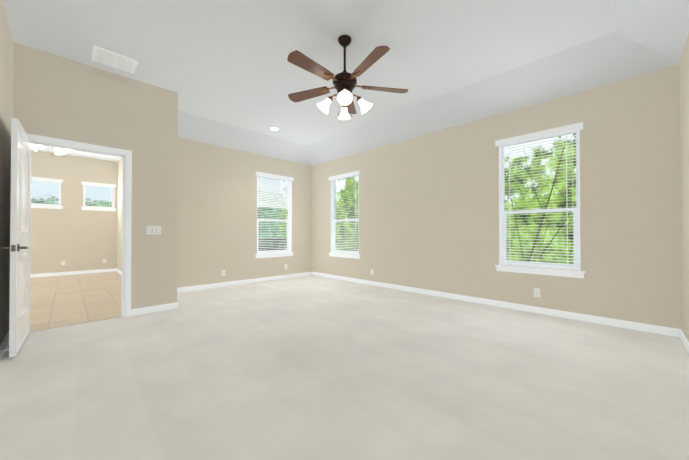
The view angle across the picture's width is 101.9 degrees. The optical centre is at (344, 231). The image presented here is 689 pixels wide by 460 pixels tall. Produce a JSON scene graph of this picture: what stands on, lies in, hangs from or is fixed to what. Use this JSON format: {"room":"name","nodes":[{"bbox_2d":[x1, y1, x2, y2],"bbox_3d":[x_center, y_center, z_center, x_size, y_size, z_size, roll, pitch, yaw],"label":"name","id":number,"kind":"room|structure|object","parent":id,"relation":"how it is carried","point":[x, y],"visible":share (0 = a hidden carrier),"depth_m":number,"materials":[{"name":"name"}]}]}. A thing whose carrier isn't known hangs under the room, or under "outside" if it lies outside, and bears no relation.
{"room":"empty bedroom","nodes":[
{"label":"empty bedroom","id":0,"kind":"room"},
{"bbox_2d":[0,0,13,344],"bbox_3d":[-1.771,-0.436,1.124,0.120,3.100,4.850,0,-1,-45],"label":"wall","id":1,"kind":"structure","parent":0,"point":[6,71],"depth_m":2.56,"materials":[{"name":"paint"}]},
{"bbox_2d":[0,332,8,358],"bbox_3d":[-1.732,1.022,1.171,0.018,0.085,4.820,0,-1,-45],"label":"baseboard","id":2,"kind":"structure","parent":1,"relation":"attached to","point":[4,344],"depth_m":2.51,"materials":[{"name":"white wood"}]},
{"bbox_2d":[30,150,117,273],"bbox_3d":[-7.817,-0.392,6.430,4.270,3.100,0.120,0,-1,-45],"label":"wall","id":3,"kind":"structure","parent":0,"point":[73,235],"depth_m":7.18,"materials":[{"name":"paint"}]},
{"bbox_2d":[31,176,62,208],"bbox_3d":[-7.383,-0.928,6.834,0.720,0.746,0.159,0,-1,-45],"label":"window","id":4,"kind":"structure","parent":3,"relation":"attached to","point":[46,205],"depth_m":6.87,"materials":[{"name":"white plastic"}]},
{"bbox_2d":[30,268,115,277],"bbox_3d":[-7.774,1.065,6.367,3.960,0.085,0.013,0,-1,-45],"label":"baseboard","id":5,"kind":"structure","parent":3,"relation":"attached to","point":[100,270],"depth_m":7.14,"materials":[{"name":"white wood"}]},
{"bbox_2d":[81,181,115,211],"bbox_3d":[-6.644,-0.922,7.566,0.720,0.746,0.159,0,-1,-45],"label":"window","id":6,"kind":"structure","parent":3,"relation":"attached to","point":[99,207],"depth_m":7.54,"materials":[{"name":"white plastic"}]},
{"bbox_2d":[30,271,121,330],"bbox_3d":[-5.928,1.141,4.422,4.150,0.100,5.615,0,-1,-45],"label":"floor","id":7,"kind":"structure","parent":0,"point":[61,300],"depth_m":4.46,"materials":[{"name":"beige tile"}]},
{"bbox_2d":[13,42,177,308],"bbox_3d":[-3.921,-0.425,2.493,4.270,3.100,0.120,0,-1,-45],"label":"wall","id":8,"kind":"structure","parent":0,"point":[58,97],"depth_m":3.59,"materials":[{"name":"paint"}]},
{"bbox_2d":[30,316,122,331],"bbox_3d":[-3.104,1.080,3.258,0.823,0.004,0.016,0,-1,-45],"label":"trim","id":9,"kind":"structure","parent":8,"relation":"attached to","point":[73,324],"depth_m":3.23,"materials":[{"name":"tile"}]},
{"bbox_2d":[27,133,131,316],"bbox_3d":[-3.119,0.026,3.282,0.969,2.112,0.162,0,-1,-45],"label":"door frame","id":10,"kind":"structure","parent":8,"relation":"attached to","point":[126,155],"depth_m":3.53,"materials":[{"name":"white wood"}]},
{"bbox_2d":[2,118,31,357],"bbox_3d":[-3.087,0.053,2.658,0.148,2.023,0.838,0,-1,-45],"label":"door","id":11,"kind":"structure","parent":10,"relation":"attached to","point":[19,247],"depth_m":2.52,"materials":[{"name":"white wood"}]},
{"bbox_2d":[147,226,160,233],"bbox_3d":[-2.555,-0.014,3.748,0.164,0.116,0.013,0,-1,-45],"label":"switch plate","id":12,"kind":"object","parent":8,"relation":"attached to","point":[153,229],"visible":1,"depth_m":3.75,"materials":[{"name":"white plastic"}]},
{"bbox_2d":[131,302,176,315],"bbox_3d":[-2.546,1.043,3.747,0.513,0.085,0.013,0,-1,-45],"label":"baseboard","id":13,"kind":"structure","parent":8,"relation":"attached to","point":[138,311],"depth_m":3.73,"materials":[{"name":"white wood"}]},
{"bbox_2d":[117,157,122,270],"bbox_3d":[-4.436,-0.396,5.963,0.120,3.100,5.540,0,-1,-45],"label":"wall","id":14,"kind":"structure","parent":0,"point":[119,218],"depth_m":7.44,"materials":[{"name":"paint"}]},
{"bbox_2d":[177,137,311,287],"bbox_3d":[-2.096,-0.396,5.958,3.440,3.100,0.120,0,-1,-45],"label":"wall","id":15,"kind":"structure","parent":0,"point":[217,215],"depth_m":5.62,"materials":[{"name":"paint"}]},
{"bbox_2d":[177,272,311,292],"bbox_3d":[-2.017,1.061,5.930,3.290,0.085,0.013,0,-1,-45],"label":"baseboard","id":16,"kind":"structure","parent":15,"relation":"attached to","point":[207,286],"depth_m":5.76,"materials":[{"name":"white wood"}]},
{"bbox_2d":[255,171,293,257],"bbox_3d":[-1.608,-0.346,6.410,0.990,1.876,0.159,0,-1,-45],"label":"window","id":17,"kind":"structure","parent":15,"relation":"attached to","point":[265,253],"depth_m":6.41,"materials":[{"name":"white plastic"}]},
{"bbox_2d":[2,0,614,161],"bbox_3d":[-2.898,-2.051,3.918,8.070,0.180,10.990,0,-1,-45],"label":"ceiling","id":18,"kind":"structure","parent":0,"point":[225,61],"depth_m":2.93,"materials":[{"name":"paint"}]},
{"bbox_2d":[32,144,72,155],"bbox_3d":[-4.499,-1.542,4.264,1.313,0.831,1.271,0,-1,-45],"label":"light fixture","id":19,"kind":"object","parent":18,"relation":"hanging from","point":[60,151],"visible":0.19,"depth_m":4.31,"materials":[{"name":"metal"}]},
{"bbox_2d":[91,45,138,73],"bbox_3d":[-2.637,-1.960,3.213,0.390,0.012,0.340,0,-1,-45],"label":"ceiling vent","id":20,"kind":"object","parent":18,"relation":"in","point":[112,59],"visible":1,"depth_m":3.20,"materials":[{"name":"white metal"}]},
{"bbox_2d":[269,127,279,130],"bbox_3d":[-1.335,-1.946,5.331,0.196,0.006,0.196,0,-1,-45],"label":"recessed light","id":21,"kind":"object","parent":18,"relation":"in","point":[274,128],"visible":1,"depth_m":5.32,"materials":[{"name":"white"}]},
{"bbox_2d":[287,35,407,119],"bbox_3d":[-0.028,-1.554,2.827,1.272,0.831,1.313,0,-1,-45],"label":"ceiling fan","id":22,"kind":"object","parent":18,"relation":"hanging from","point":[345,82],"visible":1,"depth_m":2.80,"materials":[{"name":"brown wood"}]},
{"bbox_2d":[178,0,688,165],"bbox_3d":[-0.427,-1.832,3.296,4.830,0.268,6.030,0,-1,-45],"label":"slopes","id":23,"kind":"object","parent":18,"relation":"attached to","point":[646,36],"visible":0.83,"depth_m":3.60,"materials":[{"name":"paint"}]},
{"bbox_2d":[0,275,688,459],"bbox_3d":[-0.427,1.132,3.271,5.070,0.100,6.270,0,-1,-45],"label":"floor carpet","id":24,"kind":"object","parent":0,"point":[311,367],"visible":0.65,"depth_m":1.97,"materials":[{"name":"beige carpet"}]},
{"bbox_2d":[312,64,680,328],"bbox_3d":[1.332,-0.404,5.025,0.120,3.100,6.270,0,-1,-45],"label":"wall","id":25,"kind":"structure","parent":0,"point":[429,211],"depth_m":3.71,"materials":[{"name":"paint"}]},
{"bbox_2d":[328,171,359,258],"bbox_3d":[0.019,-0.347,6.321,0.159,1.876,0.990,0,-1,-45],"label":"window","id":26,"kind":"structure","parent":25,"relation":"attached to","point":[348,253],"depth_m":6.35,"materials":[{"name":"white plastic"}]},
{"bbox_2d":[312,272,677,336],"bbox_3d":[1.285,1.053,4.966,0.013,0.085,6.030,0,-1,-45],"label":"baseboard","id":27,"kind":"structure","parent":25,"relation":"attached to","point":[662,330],"depth_m":3.72,"materials":[{"name":"white wood"}]},
{"bbox_2d":[534,288,539,297],"bbox_3d":[2.546,0.815,3.697,0.008,0.116,0.072,0,-1,-45],"label":"electrical outlet","id":28,"kind":"object","parent":25,"relation":"attached to","point":[536,292],"visible":1,"depth_m":3.70,"materials":[{"name":"white plastic"}]},
{"bbox_2d":[495,122,585,277],"bbox_3d":[2.573,-0.368,3.741,0.159,1.876,0.990,0,-1,-45],"label":"window","id":29,"kind":"structure","parent":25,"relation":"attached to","point":[542,269],"depth_m":3.70,"materials":[{"name":"white plastic"}]},
{"bbox_2d":[679,33,688,341],"bbox_3d":[1.694,-0.436,1.056,4.950,3.100,0.120,0,-1,-45],"label":"wall","id":30,"kind":"structure","parent":0,"point":[684,131],"depth_m":2.62,"materials":[{"name":"paint"}]},
{"bbox_2d":[678,329,688,354],"bbox_3d":[1.678,1.022,1.124,4.800,0.085,0.013,0,-1,-45],"label":"baseboard","id":31,"kind":"structure","parent":30,"relation":"attached to","point":[681,335],"depth_m":2.64,"materials":[{"name":"white wood"}]},
{"label":"outside","id":32,"kind":"structure","parent":0,"visible":0},
{"bbox_2d":[31,181,111,206],"bbox_3d":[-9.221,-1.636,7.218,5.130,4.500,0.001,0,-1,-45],"label":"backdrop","id":33,"kind":"structure","parent":32,"point":[55,190],"depth_m":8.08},
{"bbox_2d":[257,177,278,246],"bbox_3d":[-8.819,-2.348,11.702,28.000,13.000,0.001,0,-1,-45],"label":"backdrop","id":34,"kind":"structure","parent":32,"point":[266,215],"depth_m":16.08,"materials":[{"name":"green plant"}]},
{"bbox_2d":[258,238,286,250],"bbox_3d":[-3.051,0.981,8.586,5.145,1.490,0.105,0,-1,-45],"label":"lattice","id":35,"kind":"object","parent":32,"point":[271,244],"depth_m":9.21,"materials":[{"name":"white plastic"}]},
{"bbox_2d":[279,133,575,263],"bbox_3d":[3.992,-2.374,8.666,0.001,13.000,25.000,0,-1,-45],"label":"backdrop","id":36,"kind":"structure","parent":32,"point":[552,230],"depth_m":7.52,"materials":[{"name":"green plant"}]},
{"bbox_2d":[505,146,575,263],"bbox_3d":[4.074,-0.052,4.928,0.720,3.306,2.310,0,-1,-45],"label":"branches","id":37,"kind":"object","parent":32,"point":[543,214],"depth_m":5.12,"materials":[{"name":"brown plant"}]}
]}

